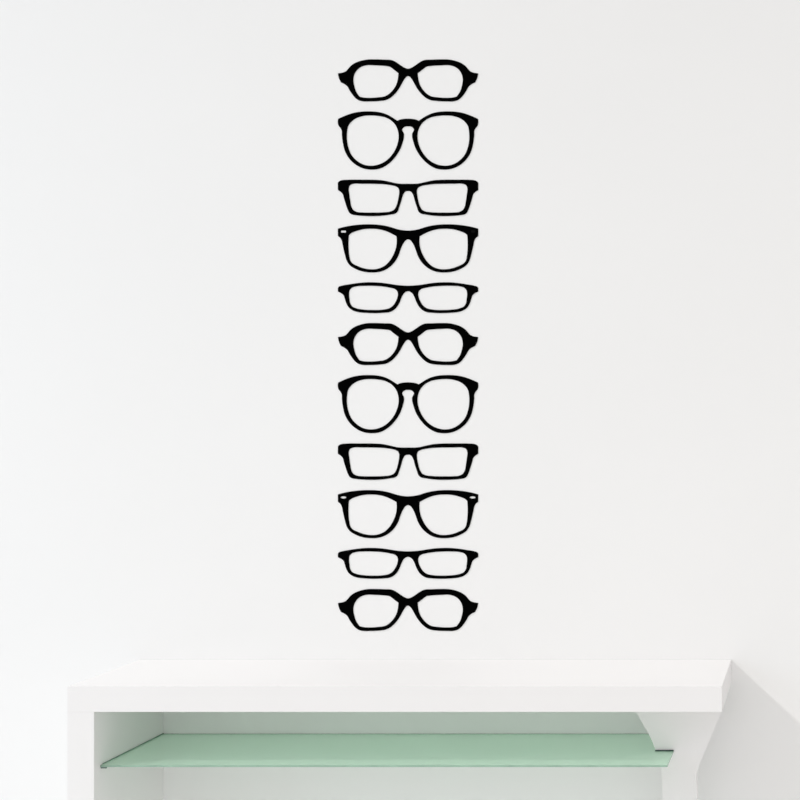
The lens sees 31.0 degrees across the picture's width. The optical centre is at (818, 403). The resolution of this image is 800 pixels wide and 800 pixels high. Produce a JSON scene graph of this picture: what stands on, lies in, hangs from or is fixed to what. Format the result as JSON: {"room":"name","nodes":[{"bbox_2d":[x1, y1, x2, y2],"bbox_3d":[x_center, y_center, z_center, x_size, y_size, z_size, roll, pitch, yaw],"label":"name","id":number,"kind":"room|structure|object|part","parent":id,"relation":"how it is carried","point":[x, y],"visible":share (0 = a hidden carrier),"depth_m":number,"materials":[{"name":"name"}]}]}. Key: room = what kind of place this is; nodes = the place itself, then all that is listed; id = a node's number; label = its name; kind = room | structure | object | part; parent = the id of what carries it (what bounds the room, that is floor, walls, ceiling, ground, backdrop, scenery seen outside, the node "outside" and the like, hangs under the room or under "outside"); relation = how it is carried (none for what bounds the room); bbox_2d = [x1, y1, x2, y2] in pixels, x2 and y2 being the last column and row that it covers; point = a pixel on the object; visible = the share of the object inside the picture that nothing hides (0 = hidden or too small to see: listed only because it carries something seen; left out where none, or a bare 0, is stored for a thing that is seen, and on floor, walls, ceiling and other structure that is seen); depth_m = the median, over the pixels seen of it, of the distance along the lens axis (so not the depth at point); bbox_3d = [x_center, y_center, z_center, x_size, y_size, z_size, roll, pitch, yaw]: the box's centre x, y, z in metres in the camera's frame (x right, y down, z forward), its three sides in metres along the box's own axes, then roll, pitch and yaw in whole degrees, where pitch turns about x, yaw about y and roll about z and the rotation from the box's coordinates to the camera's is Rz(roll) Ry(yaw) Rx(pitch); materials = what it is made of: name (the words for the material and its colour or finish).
{"room":"shop","nodes":[
{"label":"shop","id":0,"kind":"room"},
{"bbox_2d":[0,0,799,799],"bbox_3d":[-1.000,0.120,3.360,7.200,3.000,0.120,0,0,0],"label":"wall","id":1,"kind":"structure","parent":0,"point":[173,262],"depth_m":3.30,"materials":[{"name":"paint"}]},
{"bbox_2d":[338,589,477,630],"bbox_3d":[-1.027,0.515,3.299,0.350,0.105,0.001,0,0,0],"label":"decal","id":2,"kind":"object","parent":1,"relation":"attached to","point":[346,607],"visible":1,"depth_m":3.30,"materials":[{"name":"black plastic"}]},
{"bbox_2d":[338,323,477,364],"bbox_3d":[-1.027,-0.150,3.299,0.350,0.105,0.001,0,0,0],"label":"decal","id":3,"kind":"object","parent":1,"relation":"attached to","point":[346,341],"visible":1,"depth_m":3.30,"materials":[{"name":"black plastic"}]},
{"bbox_2d":[338,375,477,432],"bbox_3d":[-1.027,0.000,3.299,0.351,0.145,0.001,0,0,0],"label":"decal","id":4,"kind":"object","parent":1,"relation":"attached to","point":[343,386],"visible":1,"depth_m":3.30,"materials":[{"name":"black plastic"}]},
{"bbox_2d":[338,59,477,100],"bbox_3d":[-1.027,-0.809,3.299,0.350,0.105,0.001,0,0,0],"label":"decal","id":5,"kind":"object","parent":1,"relation":"attached to","point":[347,77],"visible":1,"depth_m":3.30,"materials":[{"name":"black plastic"}]},
{"bbox_2d":[338,111,477,169],"bbox_3d":[-1.027,-0.659,3.299,0.351,0.145,0.001,0,0,0],"label":"decal","id":6,"kind":"object","parent":1,"relation":"attached to","point":[343,122],"visible":1,"depth_m":3.30,"materials":[{"name":"black plastic"}]},
{"bbox_2d":[338,224,477,271],"bbox_3d":[-1.027,-0.389,3.299,0.351,0.120,0.002,0,0,0],"label":"decal","id":7,"kind":"object","parent":1,"relation":"attached to","point":[402,236],"visible":1,"depth_m":3.30,"materials":[{"name":"black plastic"}]},
{"bbox_2d":[338,490,477,537],"bbox_3d":[-1.027,0.275,3.299,0.351,0.120,0.001,0,0,0],"label":"decal","id":8,"kind":"object","parent":1,"relation":"attached to","point":[402,501],"visible":1,"depth_m":3.30,"materials":[{"name":"black plastic"}]},
{"bbox_2d":[338,443,477,479],"bbox_3d":[-1.027,0.144,3.299,0.351,0.091,0.001,0,0,0],"label":"decal","id":9,"kind":"object","parent":1,"relation":"attached to","point":[343,449],"visible":1,"depth_m":3.30,"materials":[{"name":"black plastic"}]},
{"bbox_2d":[338,180,477,215],"bbox_3d":[-1.027,-0.515,3.299,0.351,0.091,0.001,0,0,0],"label":"decal","id":10,"kind":"object","parent":1,"relation":"attached to","point":[343,185],"visible":1,"depth_m":3.30,"materials":[{"name":"black plastic"}]},
{"bbox_2d":[338,548,477,578],"bbox_3d":[-1.027,0.398,3.299,0.351,0.077,0.001,0,0,0],"label":"decal","id":11,"kind":"object","parent":1,"relation":"attached to","point":[344,555],"visible":1,"depth_m":3.30,"materials":[{"name":"black plastic"}]},
{"bbox_2d":[338,282,477,312],"bbox_3d":[-1.027,-0.266,3.299,0.351,0.077,0.001,0,0,0],"label":"decal","id":12,"kind":"object","parent":1,"relation":"attached to","point":[344,289],"visible":1,"depth_m":3.30,"materials":[{"name":"black plastic"}]},
{"bbox_3d":[-1.000,1.660,1.000,7.200,0.080,4.600,0,0,0],"label":"floor","id":13,"kind":"structure","parent":0,"visible":0},
{"bbox_2d":[67,660,730,799],"bbox_3d":[-0.960,1.129,3.142,1.481,0.981,0.315,0,0,0],"label":"shelf unit","id":14,"kind":"object","parent":13,"relation":"on","point":[115,733],"visible":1,"depth_m":3.05,"materials":[{"name":"white paint"}]},
{"bbox_3d":[-0.992,0.826,3.154,1.293,0.004,0.288,0,0,0],"label":"glass shelf","id":15,"kind":"part","parent":14,"relation":"part of","materials":[{"name":"green glass"}]},
{"bbox_3d":[-0.338,1.158,3.150,0.233,0.924,0.030,0,0,0],"label":"flared leg","id":16,"kind":"part","parent":14,"relation":"part of","materials":[{"name":"white paint"}]}
]}

